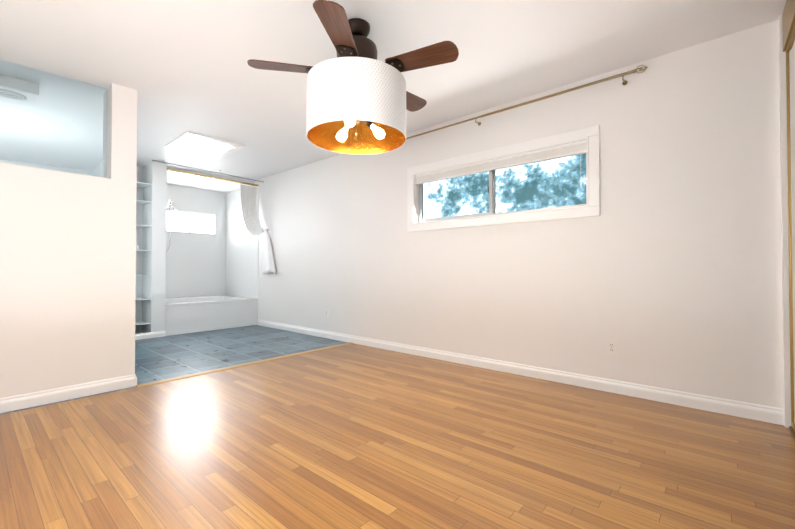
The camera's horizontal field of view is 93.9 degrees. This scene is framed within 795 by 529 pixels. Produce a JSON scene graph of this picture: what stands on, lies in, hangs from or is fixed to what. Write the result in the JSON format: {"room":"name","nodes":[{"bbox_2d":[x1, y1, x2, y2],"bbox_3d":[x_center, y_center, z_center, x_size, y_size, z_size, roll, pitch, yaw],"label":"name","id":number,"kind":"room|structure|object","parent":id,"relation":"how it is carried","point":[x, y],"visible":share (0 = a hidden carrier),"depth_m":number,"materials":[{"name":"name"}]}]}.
{"room":"empty bedroom","nodes":[
{"label":"empty bedroom","id":0,"kind":"room"},
{"bbox_2d":[0,83,136,397],"bbox_3d":[-2.764,-0.343,2.446,0.280,2.620,1.686,-1,-1,41],"label":"wall","id":1,"kind":"structure","parent":0,"point":[67,276],"depth_m":2.69,"materials":[{"name":"white paint"}]},
{"bbox_2d":[0,61,107,177],"bbox_3d":[-2.818,-1.040,2.392,0.028,0.742,1.520,-1,-1,41],"label":"partition panel","id":2,"kind":"object","parent":1,"relation":"on","point":[52,126],"visible":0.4,"depth_m":2.73,"materials":[{"name":"clear glass"}]},
{"bbox_2d":[0,374,136,412],"bbox_3d":[-2.637,0.918,2.351,0.016,0.095,1.672,-1,-1,41],"label":"baseboard","id":3,"kind":"structure","parent":1,"relation":"attached to","point":[17,402],"depth_m":2.65,"materials":[{"name":"white wood"}]},
{"bbox_2d":[0,159,221,297],"bbox_3d":[-4.614,-0.302,5.565,0.150,2.620,4.010,-1,-1,41],"label":"wall","id":4,"kind":"structure","parent":0,"point":[53,168],"depth_m":5.20,"materials":[{"name":"white paint"}]},
{"bbox_2d":[166,208,215,235],"bbox_3d":[-3.736,-0.744,6.589,0.149,0.408,0.938,-1,-1,41],"label":"bathroom window","id":5,"kind":"structure","parent":4,"relation":"in","point":[191,222],"depth_m":6.65,"materials":[{"name":"white glass"}]},
{"bbox_2d":[165,178,258,324],"bbox_3d":[-3.249,-0.177,6.118,1.200,2.385,1.390,-1,-1,41],"label":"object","id":6,"kind":"structure","parent":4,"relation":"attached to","point":[224,261],"depth_m":6.65,"materials":[{"name":"white plastic"}]},
{"bbox_2d":[166,200,175,251],"bbox_3d":[-3.628,-0.585,5.769,0.138,0.840,0.350,-1,-1,41],"label":"shower head","id":7,"kind":"object","parent":6,"relation":"attached to","point":[170,203],"visible":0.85,"depth_m":5.80},
{"bbox_2d":[91,159,166,333],"bbox_3d":[-3.919,-0.305,5.338,1.200,2.620,0.670,-1,-1,41],"label":"wall","id":8,"kind":"structure","parent":0,"point":[152,262],"depth_m":5.17,"materials":[{"name":"white paint"}]},
{"bbox_2d":[135,182,151,324],"bbox_3d":[-3.667,-0.144,5.040,0.383,1.926,0.446,-1,-1,41],"label":"glass shelf","id":9,"kind":"object","parent":8,"relation":"attached to","point":[143,186],"visible":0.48,"depth_m":5.11,"materials":[{"name":"white"}]},
{"bbox_2d":[135,331,165,339],"bbox_3d":[-3.458,0.960,4.925,0.016,0.080,0.670,-1,-1,41],"label":"baseboard","id":10,"kind":"structure","parent":8,"relation":"attached to","point":[148,335],"depth_m":5.04,"materials":[{"name":"white wood"}]},
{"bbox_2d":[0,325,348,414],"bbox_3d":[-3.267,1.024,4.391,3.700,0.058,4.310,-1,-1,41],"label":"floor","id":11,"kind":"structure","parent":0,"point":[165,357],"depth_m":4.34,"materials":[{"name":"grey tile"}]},
{"bbox_2d":[165,295,256,335],"bbox_3d":[-3.251,0.793,6.107,1.179,0.445,1.376,-1,-1,41],"label":"bathtub","id":12,"kind":"object","parent":11,"relation":"on","point":[184,315],"visible":0.79,"depth_m":5.72,"materials":[{"name":"white ceramic"}]},
{"bbox_2d":[135,342,353,387],"bbox_3d":[-1.325,0.981,3.825,0.075,0.010,2.302,-1,-1,41],"label":"threshold strip","id":13,"kind":"object","parent":11,"relation":"on","point":[201,373],"depth_m":3.50,"materials":[{"name":"brown wood"}]},
{"bbox_2d":[167,166,254,192],"bbox_3d":[-3.294,-1.462,6.174,1.080,0.185,1.390,-1,-1,41],"label":"soffit","id":14,"kind":"structure","parent":0,"point":[185,179],"depth_m":6.12,"materials":[{"name":"white paint"}]},
{"bbox_2d":[0,0,785,179],"bbox_3d":[-1.711,-1.482,3.089,7.800,0.254,4.310,-1,-1,41],"label":"ceiling","id":15,"kind":"structure","parent":0,"point":[181,67],"depth_m":2.56,"materials":[{"name":"white paint"}]},
{"bbox_2d":[0,74,38,105],"bbox_3d":[-2.988,-1.353,2.859,0.300,0.102,0.300,-1,-1,41],"label":"vent box","id":16,"kind":"object","parent":15,"relation":"attached to","point":[25,85],"depth_m":2.83,"materials":[{"name":"white metal"}]},
{"bbox_2d":[165,131,244,157],"bbox_3d":[-2.296,-1.413,4.426,0.690,0.063,0.640,-1,-1,41],"label":"skylight","id":17,"kind":"object","parent":15,"relation":"in","point":[208,146],"visible":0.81,"depth_m":4.42,"materials":[{"name":"white glass"}]},
{"bbox_2d":[152,160,263,182],"bbox_3d":[-2.759,-1.401,5.567,0.032,0.067,1.610,-1,-1,41],"label":"rail","id":18,"kind":"object","parent":15,"relation":"attached to","point":[206,170],"visible":0.9,"depth_m":5.47,"materials":[{"name":"grey metal"}]},
{"bbox_2d":[167,168,275,273],"bbox_3d":[-2.574,-0.609,5.547,0.681,1.524,1.384,-1,-1,41],"label":"shower curtain","id":19,"kind":"object","parent":18,"relation":"hanging from","point":[249,205],"visible":0.98,"depth_m":6.08,"materials":[{"name":"white fabric"}]},
{"bbox_2d":[247,0,458,154],"bbox_3d":[-0.211,-1.056,2.274,1.199,0.781,1.160,-1,-1,41],"label":"ceiling fan","id":20,"kind":"object","parent":15,"relation":"hanging from","point":[360,99],"visible":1,"depth_m":2.03,"materials":[{"name":"white fabric"}]},
{"bbox_2d":[0,344,794,528],"bbox_3d":[-0.307,0.989,1.852,4.100,0.060,4.310,-1,-1,41],"label":"floor","id":21,"kind":"structure","parent":0,"point":[354,436],"depth_m":1.86,"materials":[{"name":"brown wood"}]},
{"bbox_2d":[228,20,783,408],"bbox_3d":[-0.353,-0.314,4.656,7.800,2.620,0.160,-1,-1,41],"label":"wall","id":22,"kind":"structure","parent":0,"point":[664,269],"depth_m":2.87,"materials":[{"name":"white paint"}]},
{"bbox_2d":[325,309,328,317],"bbox_3d":[-0.963,0.666,5.054,0.070,0.114,0.009,-1,-1,41],"label":"electrical outlet","id":23,"kind":"object","parent":22,"relation":"attached to","point":[326,313],"visible":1,"depth_m":5.04,"materials":[{"name":"white plastic"}]},
{"bbox_2d":[407,125,599,231],"bbox_3d":[0.890,-0.726,3.569,1.926,0.711,0.158,-1,-1,41],"label":"strip window","id":24,"kind":"structure","parent":22,"relation":"in","point":[586,140],"depth_m":3.39,"materials":[{"name":"white"}]},
{"bbox_2d":[258,319,783,424],"bbox_3d":[-0.009,0.943,4.228,6.140,0.095,0.016,-1,-1,41],"label":"baseboard","id":25,"kind":"structure","parent":22,"relation":"attached to","point":[769,414],"depth_m":2.96,"materials":[{"name":"white wood"}]},
{"bbox_2d":[406,65,647,138],"bbox_3d":[0.817,-1.378,3.485,2.564,0.075,0.112,-1,-1,41],"label":"curtain rod","id":26,"kind":"object","parent":22,"relation":"attached to","point":[624,82],"visible":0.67,"depth_m":3.07,"materials":[{"name":"gold metal"}]},
{"bbox_2d":[607,339,616,355],"bbox_3d":[1.633,0.632,2.827,0.070,0.114,0.009,-1,-1,41],"label":"electrical outlet","id":27,"kind":"object","parent":22,"relation":"attached to","point":[611,347],"visible":1,"depth_m":2.82,"materials":[{"name":"white plastic"}]},
{"bbox_2d":[778,16,790,427],"bbox_3d":[1.135,-0.367,0.632,0.300,2.620,4.010,-1,-1,41],"label":"wall","id":28,"kind":"structure","parent":0,"point":[784,242],"depth_m":2.21,"materials":[{"name":"white paint"}]},
{"bbox_2d":[782,0,794,440],"bbox_3d":[1.050,-0.284,0.673,0.093,2.456,3.960,-1,-1,41],"label":"mirror","id":29,"kind":"object","parent":28,"relation":"attached to","point":[788,24],"visible":1,"depth_m":2.12,"materials":[{"name":"gold metal"}]},
{"label":"outside","id":30,"kind":"structure","parent":0,"visible":0},
{"bbox_2d":[423,153,585,218],"bbox_3d":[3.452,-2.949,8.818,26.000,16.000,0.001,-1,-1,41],"label":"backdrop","id":31,"kind":"structure","parent":30,"point":[521,190],"depth_m":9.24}
]}

